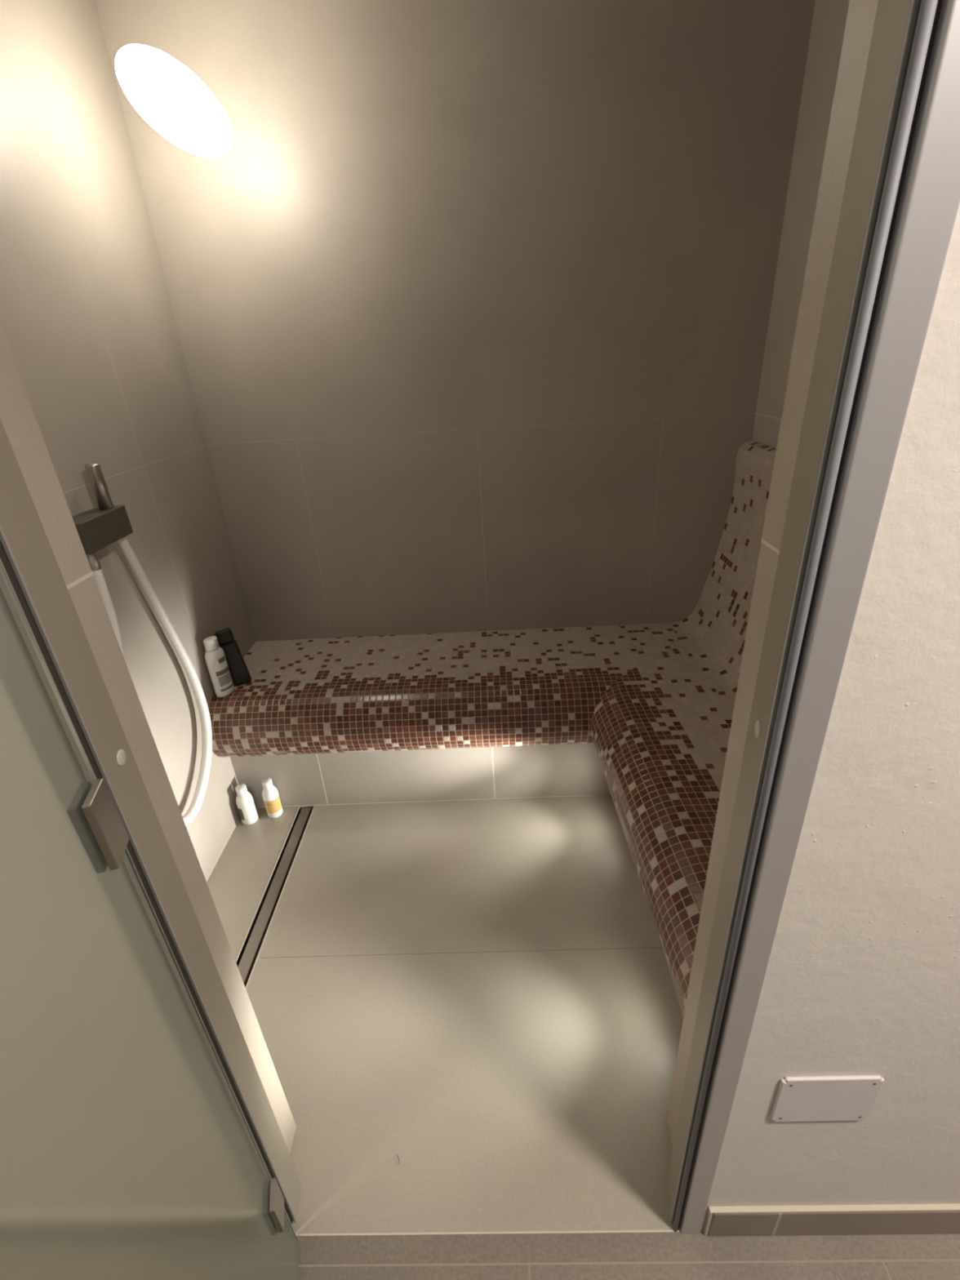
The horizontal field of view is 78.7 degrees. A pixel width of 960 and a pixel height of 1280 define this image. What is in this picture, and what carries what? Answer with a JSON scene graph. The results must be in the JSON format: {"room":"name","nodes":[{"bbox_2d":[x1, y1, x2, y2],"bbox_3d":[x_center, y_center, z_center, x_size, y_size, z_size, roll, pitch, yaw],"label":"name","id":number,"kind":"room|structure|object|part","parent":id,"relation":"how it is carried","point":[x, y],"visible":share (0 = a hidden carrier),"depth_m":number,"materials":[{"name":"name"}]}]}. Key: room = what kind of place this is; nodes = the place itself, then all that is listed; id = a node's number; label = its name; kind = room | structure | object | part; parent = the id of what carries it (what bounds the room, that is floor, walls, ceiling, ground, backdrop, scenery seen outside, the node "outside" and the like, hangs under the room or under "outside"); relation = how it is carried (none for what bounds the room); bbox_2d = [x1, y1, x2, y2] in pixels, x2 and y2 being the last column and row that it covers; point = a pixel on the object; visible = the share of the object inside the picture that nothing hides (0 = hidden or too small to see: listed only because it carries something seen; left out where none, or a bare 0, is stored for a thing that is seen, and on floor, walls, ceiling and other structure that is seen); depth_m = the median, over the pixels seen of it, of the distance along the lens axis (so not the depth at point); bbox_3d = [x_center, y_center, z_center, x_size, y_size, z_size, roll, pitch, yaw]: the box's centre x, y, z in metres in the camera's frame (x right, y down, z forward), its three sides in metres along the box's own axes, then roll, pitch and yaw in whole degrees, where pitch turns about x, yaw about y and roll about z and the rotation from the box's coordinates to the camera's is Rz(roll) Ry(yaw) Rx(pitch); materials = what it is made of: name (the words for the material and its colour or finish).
{"room":"spa","nodes":[
{"label":"spa","id":0,"kind":"room"},
{"bbox_2d":[0,0,256,881],"bbox_3d":[-0.973,-0.321,1.337,0.120,2.360,1.380,-3,26,2],"label":"wall","id":1,"kind":"structure","parent":0,"point":[87,320],"depth_m":1.48,"materials":[{"name":"ceramic"}]},
{"bbox_2d":[71,505,133,571],"bbox_3d":[-0.876,-0.233,1.343,0.066,0.112,0.170,-3,26,2],"label":"bracket","id":2,"kind":"object","parent":1,"relation":"attached to","point":[97,529],"visible":0.73,"depth_m":1.31,"materials":[{"name":"grey metal"}]},
{"bbox_2d":[84,462,212,826],"bbox_3d":[-0.854,0.056,1.505,0.036,0.976,0.386,-3,26,2],"label":"shower","id":3,"kind":"object","parent":1,"relation":"attached to","point":[94,471],"visible":0.59,"depth_m":1.58,"materials":[{"name":"silver metal"}]},
{"bbox_3d":[-0.874,-0.353,1.345,0.030,0.100,0.030,-3,26,2],"label":"handle","id":4,"kind":"part","parent":3,"relation":"part of","materials":[{"name":"silver metal"}]},
{"bbox_2d":[95,0,815,641],"bbox_3d":[-0.009,-0.697,1.977,2.036,2.360,0.120,-3,26,2],"label":"wall","id":5,"kind":"structure","parent":0,"point":[470,300],"depth_m":1.73,"materials":[{"name":"paint"}]},
{"bbox_2d":[115,44,232,158],"bbox_3d":[-0.755,-1.267,1.410,0.203,0.232,0.428,-18,30,-28],"label":"wall lamp","id":6,"kind":"object","parent":5,"relation":"attached to","point":[167,95],"visible":1,"depth_m":1.27,"materials":[{"name":"white glass"}]},
{"bbox_2d":[0,0,959,1229],"bbox_3d":[0.120,-0.134,0.555,4.700,2.600,0.166,-3,26,2],"label":"wall","id":7,"kind":"structure","parent":0,"point":[862,976],"depth_m":0.67,"materials":[{"name":"paint"}]},
{"bbox_2d":[0,558,298,1279],"bbox_3d":[-0.299,0.295,0.313,0.025,2.077,0.674,-10,27,-13],"label":"door","id":8,"kind":"structure","parent":7,"relation":"in","point":[129,1150],"depth_m":0.51,"materials":[{"name":"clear glass"}]},
{"bbox_3d":[-0.373,0.184,0.585,0.008,0.082,0.043,-10,27,-13],"label":"hinge plate","id":9,"kind":"part","parent":8,"relation":"part of","materials":[{"name":"silver metal"}]},
{"bbox_3d":[-0.328,0.914,0.947,0.008,0.074,0.043,-10,27,-13],"label":"hinge plate","id":10,"kind":"part","parent":8,"relation":"part of","materials":[{"name":"silver metal"}]},
{"bbox_2d":[0,418,301,1225],"bbox_3d":[-0.423,0.135,0.643,0.049,2.100,0.086,-3,26,2],"label":"trim","id":11,"kind":"structure","parent":7,"relation":"attached to","point":[27,556],"depth_m":0.66,"materials":[{"name":"beige"}]},
{"bbox_2d":[295,1229,703,1235],"bbox_3d":[0.009,1.102,1.075,0.787,0.060,0.003,-3,26,2],"label":"trim","id":12,"kind":"structure","parent":7,"relation":"attached to","point":[672,1230],"depth_m":1.06,"materials":[{"name":"silver metal"}]},
{"bbox_2d":[667,0,959,1233],"bbox_3d":[0.313,0.102,0.620,0.049,2.100,0.090,-3,26,2],"label":"trim","id":13,"kind":"structure","parent":7,"relation":"attached to","point":[900,203],"depth_m":0.48,"materials":[{"name":"beige"}]},
{"bbox_2d":[769,1075,884,1121],"bbox_3d":[0.503,0.668,0.852,0.143,0.112,0.007,-3,26,2],"label":"cover plate","id":14,"kind":"object","parent":7,"relation":"attached to","point":[848,1097],"visible":1,"depth_m":0.85,"materials":[{"name":"grey plastic"}]},
{"bbox_2d":[702,1203,959,1235],"bbox_3d":[1.465,0.971,0.990,2.142,0.090,0.010,-3,26,2],"label":"baseboard","id":15,"kind":"structure","parent":7,"relation":"attached to","point":[936,1218],"depth_m":1.01,"materials":[{"name":"tile"}]},
{"bbox_2d":[206,795,959,1279],"bbox_3d":[0.187,1.313,0.628,4.700,0.060,4.320,-3,26,2],"label":"floor","id":16,"kind":"structure","parent":0,"point":[481,995],"depth_m":1.34,"materials":[{"name":"tile"}]},
{"bbox_2d":[235,783,257,825],"bbox_3d":[-0.809,0.565,2.021,0.055,0.150,0.055,-3,26,2],"label":"bottle","id":17,"kind":"object","parent":16,"relation":"on","point":[245,802],"visible":1,"depth_m":2.00,"materials":[{"name":"white plastic"}]},
{"bbox_2d":[262,777,282,817],"bbox_3d":[-0.729,0.549,2.043,0.053,0.150,0.053,-3,26,2],"label":"bottle","id":18,"kind":"object","parent":16,"relation":"on","point":[270,795],"visible":1,"depth_m":2.02,"materials":[{"name":"white plastic"}]},
{"bbox_2d":[235,805,315,988],"bbox_3d":[-0.625,0.790,1.747,0.058,0.031,0.813,-3,26,2],"label":"shower drain","id":19,"kind":"object","parent":16,"relation":"in","point":[248,954],"visible":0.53,"depth_m":1.75,"materials":[{"name":"silver metal"}]},
{"bbox_2d":[208,440,776,1015],"bbox_3d":[0.017,0.191,1.580,1.794,1.120,1.378,-3,26,2],"label":"tiled bench","id":20,"kind":"object","parent":16,"relation":"on","point":[640,715],"visible":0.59,"depth_m":1.88,"materials":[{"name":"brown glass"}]},
{"bbox_2d":[203,635,234,697],"bbox_3d":[-0.839,0.085,1.875,0.042,0.202,0.063,13,31,30],"label":"bottle","id":21,"kind":"object","parent":20,"relation":"on","point":[215,656],"visible":1,"depth_m":1.86,"materials":[{"name":"white plastic"}]},
{"bbox_2d":[214,627,251,685],"bbox_3d":[-0.813,0.056,1.931,0.075,0.200,0.037,-12,27,-16],"label":"bottle","id":22,"kind":"object","parent":20,"relation":"on","point":[238,670],"visible":0.94,"depth_m":1.92,"materials":[{"name":"black plastic"}]},
{"bbox_3d":[-0.009,0.181,2.066,1.710,0.230,0.498,-3,26,2],"label":"mosaic seat","id":23,"kind":"part","parent":20,"relation":"part of","materials":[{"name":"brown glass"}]},
{"bbox_3d":[0.633,0.347,1.651,0.583,0.230,1.378,-3,26,2],"label":"mosaic seat","id":24,"kind":"part","parent":20,"relation":"part of","materials":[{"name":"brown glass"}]},
{"bbox_3d":[0.798,-0.054,1.449,0.205,0.649,1.378,-3,26,2],"label":"backrest","id":25,"kind":"part","parent":20,"relation":"part of","materials":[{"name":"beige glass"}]},
{"bbox_2d":[751,0,849,448],"bbox_3d":[0.940,-0.406,1.273,0.120,2.360,1.380,-3,26,2],"label":"wall","id":26,"kind":"structure","parent":0,"point":[829,16],"depth_m":1.56,"materials":[{"name":"ceramic"}]}
]}

